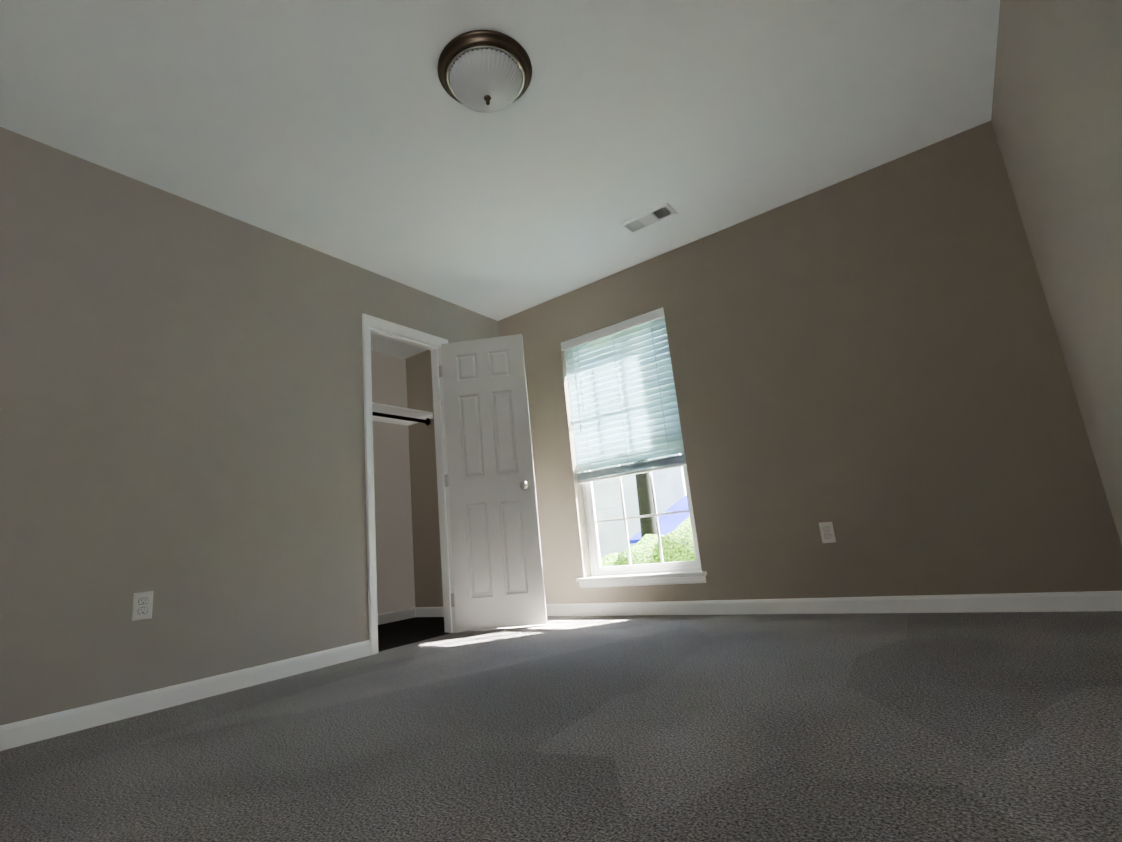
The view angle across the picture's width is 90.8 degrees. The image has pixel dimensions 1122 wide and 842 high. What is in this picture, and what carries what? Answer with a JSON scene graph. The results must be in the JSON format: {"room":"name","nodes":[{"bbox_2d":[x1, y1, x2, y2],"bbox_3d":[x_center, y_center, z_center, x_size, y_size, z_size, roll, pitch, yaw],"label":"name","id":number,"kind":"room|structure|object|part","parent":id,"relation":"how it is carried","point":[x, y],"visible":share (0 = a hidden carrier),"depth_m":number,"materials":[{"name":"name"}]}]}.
{"room":"empty bedroom","nodes":[
{"label":"empty bedroom","id":0,"kind":"room"},
{"bbox_2d":[0,127,498,724],"bbox_3d":[-1.809,0.061,2.723,0.115,2.440,4.583,-14,-15,34],"label":"wall","id":1,"kind":"structure","parent":0,"point":[182,435],"depth_m":2.58,"materials":[{"name":"grey paint"}]},
{"bbox_2d":[132,591,152,620],"bbox_3d":[-1.791,0.792,2.372,0.007,0.114,0.070,-14,-15,34],"label":"electrical outlet","id":2,"kind":"object","parent":1,"relation":"attached to","point":[142,605],"visible":1,"depth_m":2.37,"materials":[{"name":"white plastic"}]},
{"bbox_2d":[0,640,370,750],"bbox_3d":[-2.004,1.121,1.938,0.013,0.083,3.103,-14,-15,34],"label":"baseboard","id":3,"kind":"structure","parent":1,"relation":"attached to","point":[28,731],"depth_m":2.36,"materials":[{"name":"white wood"}]},
{"bbox_2d":[362,313,462,654],"bbox_3d":[-1.026,0.375,3.731,0.132,2.107,0.744,-14,-15,34],"label":"door frame","id":4,"kind":"structure","parent":1,"relation":"attached to","point":[368,321],"depth_m":3.80,"materials":[{"name":"white wood"}]},
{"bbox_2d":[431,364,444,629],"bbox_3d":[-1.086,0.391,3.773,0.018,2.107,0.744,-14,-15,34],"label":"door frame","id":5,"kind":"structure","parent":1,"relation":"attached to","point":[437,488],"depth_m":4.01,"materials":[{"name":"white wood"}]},
{"bbox_2d":[374,334,546,631],"bbox_3d":[-0.690,0.362,3.701,0.982,2.030,0.584,-7,-12,4],"label":"door leaf","id":6,"kind":"structure","parent":1,"relation":"in","point":[497,561],"depth_m":3.86,"materials":[{"name":"white wood"}]},
{"bbox_3d":[-1.002,0.391,3.711,0.047,1.728,0.620,-14,-15,34],"label":"door jamb hinge leaves","id":7,"kind":"part","parent":6,"relation":"part of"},
{"bbox_2d":[371,350,414,613],"bbox_3d":[-2.148,0.444,4.312,0.120,2.440,2.333,-14,-15,34],"label":"wall","id":8,"kind":"structure","parent":0,"point":[394,553],"depth_m":5.03,"materials":[{"name":"grey paint"}]},
{"bbox_2d":[378,607,415,624],"bbox_3d":[-1.944,1.583,4.072,0.013,0.083,2.213,-14,-15,34],"label":"baseboard","id":9,"kind":"structure","parent":8,"relation":"attached to","point":[389,617],"depth_m":4.78,"materials":[{"name":"white wood"}]},
{"bbox_2d":[372,402,432,425],"bbox_3d":[-1.973,-0.119,4.343,0.355,0.115,2.213,-14,-15,34],"label":"closet shelf","id":10,"kind":"object","parent":8,"relation":"attached to","point":[385,413],"visible":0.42,"depth_m":5.00,"materials":[{"name":"white wood"}]},
{"bbox_2d":[0,0,999,358],"bbox_3d":[-0.924,-1.377,2.430,4.920,0.060,4.803,-14,-15,34],"label":"ceiling","id":11,"kind":"structure","parent":0,"point":[354,132],"depth_m":2.52,"materials":[{"name":"white paint"}]},
{"bbox_2d":[438,30,531,112],"bbox_3d":[-0.304,-1.361,2.263,0.386,0.164,0.386,-14,-15,34],"label":"light fixture","id":12,"kind":"object","parent":11,"relation":"attached to","point":[487,71],"visible":1,"depth_m":2.19,"materials":[{"name":"white glass"}]},
{"bbox_3d":[-0.304,-1.359,2.262,0.295,0.088,0.295,-14,-15,34],"label":"glass","id":13,"kind":"part","parent":12,"relation":"part of","materials":[{"name":"white glass"}]},
{"bbox_2d":[619,202,677,233],"bbox_3d":[0.545,-1.261,3.461,0.332,0.013,0.158,-14,-15,34],"label":"ceiling vent","id":14,"kind":"object","parent":11,"relation":"in","point":[654,215],"visible":1,"depth_m":3.45,"materials":[{"name":"white metal"}]},
{"bbox_2d":[0,611,1121,841],"bbox_3d":[-0.207,0.908,1.451,3.600,0.060,4.603,-14,-15,34],"label":"floor","id":15,"kind":"structure","parent":0,"point":[928,727],"depth_m":1.48,"materials":[{"name":"carpet"}]},
{"bbox_2d":[406,121,1121,606],"bbox_3d":[0.579,0.118,4.071,4.920,2.440,0.380,-14,-15,34],"label":"wall","id":16,"kind":"structure","parent":0,"point":[870,365],"depth_m":3.11,"materials":[{"name":"beige paint"}]},
{"bbox_2d":[415,607,443,616],"bbox_3d":[-0.859,1.601,4.651,1.115,0.083,0.013,-14,-15,34],"label":"baseboard","id":17,"kind":"structure","parent":16,"relation":"attached to","point":[429,611],"depth_m":4.84,"materials":[{"name":"white wood"}]},
{"bbox_2d":[570,322,701,575],"bbox_3d":[0.520,0.180,4.039,0.895,1.802,0.075,-14,-15,34],"label":"window unit","id":18,"kind":"structure","parent":16,"relation":"in","point":[597,569],"depth_m":3.93,"materials":[{"name":"white plastic"}]},
{"bbox_2d":[561,307,685,483],"bbox_3d":[0.431,-0.162,4.034,0.887,1.117,0.074,-14,-15,34],"label":"window blind","id":19,"kind":"object","parent":18,"relation":"attached to","point":[646,425],"visible":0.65,"depth_m":4.02,"materials":[{"name":"white plastic"}]},
{"bbox_3d":[0.491,0.373,3.926,0.877,0.019,0.052,-14,-15,34],"label":"rail","id":20,"kind":"part","parent":19,"relation":"part of","materials":[{"name":"white plastic"}]},
{"bbox_2d":[576,570,706,581],"bbox_3d":[0.541,1.057,3.767,0.979,0.024,0.136,-14,-15,34],"label":"window sill","id":21,"kind":"structure","parent":16,"relation":"attached to","point":[650,575],"depth_m":3.70,"materials":[{"name":"white wood"}]},
{"bbox_2d":[579,576,705,587],"bbox_3d":[0.520,1.086,3.724,0.948,0.046,0.017,-14,-15,34],"label":"trim","id":22,"kind":"structure","parent":16,"relation":"attached to","point":[654,581],"depth_m":3.69,"materials":[{"name":"white wood"}]},
{"bbox_2d":[819,522,835,542],"bbox_3d":[1.490,0.624,3.096,0.070,0.114,0.007,-14,-15,34],"label":"electrical outlet","id":23,"kind":"object","parent":16,"relation":"attached to","point":[827,532],"visible":1,"depth_m":3.09,"materials":[{"name":"white plastic"}]},
{"bbox_2d":[546,591,1121,615],"bbox_3d":[1.076,1.116,3.320,3.450,0.083,0.013,-14,-15,34],"label":"baseboard","id":24,"kind":"structure","parent":16,"relation":"attached to","point":[1060,601],"depth_m":2.92,"materials":[{"name":"white wood"}]},
{"bbox_2d":[991,0,1121,544],"bbox_3d":[1.070,-0.661,0.744,0.120,2.440,4.583,-14,-15,34],"label":"wall","id":25,"kind":"structure","parent":0,"point":[1056,118],"depth_m":1.98,"materials":[{"name":"grey paint"}]},
{"label":"outside","id":26,"kind":"structure","parent":0,"visible":0},
{"bbox_3d":[4.552,3.556,14.198,24.000,0.100,21.667,-14,-15,34],"label":"ground","id":27,"kind":"structure","parent":26,"visible":0},
{"bbox_2d":[620,339,656,536],"bbox_3d":[0.874,-0.632,7.259,0.260,5.800,0.260,-14,-15,34],"label":"trunk","id":28,"kind":"object","parent":27,"relation":"on","point":[645,492],"depth_m":6.82,"materials":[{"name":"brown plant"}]},
{"bbox_2d":[591,453,686,557],"bbox_3d":[-1.101,2.144,11.746,8.170,2.700,0.330,-14,-15,34],"label":"siding","id":29,"kind":"object","parent":27,"relation":"on","point":[607,499],"depth_m":10.04,"materials":[{"name":"white"}]},
{"bbox_2d":[601,516,698,575],"bbox_3d":[1.737,1.124,5.287,5.709,1.377,1.318,-14,-15,34],"label":"bush","id":30,"kind":"object","parent":27,"relation":"on","point":[646,551],"depth_m":5.30,"materials":[{"name":"green plant"}]},
{"bbox_2d":[629,495,689,543],"bbox_3d":[1.944,1.656,7.765,1.866,1.360,1.866,-14,-15,34],"label":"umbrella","id":31,"kind":"object","parent":27,"relation":"on","point":[670,523],"depth_m":7.48,"materials":[{"name":"blue fabric"}]},
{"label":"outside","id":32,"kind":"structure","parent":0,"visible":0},
{"bbox_2d":[378,617,449,651],"bbox_3d":[-1.536,1.538,3.720,1.320,0.060,2.353,-14,-15,34],"label":"closet floor","id":33,"kind":"structure","parent":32,"point":[395,634],"depth_m":4.01,"materials":[{"name":"grey carpet"}]}
]}

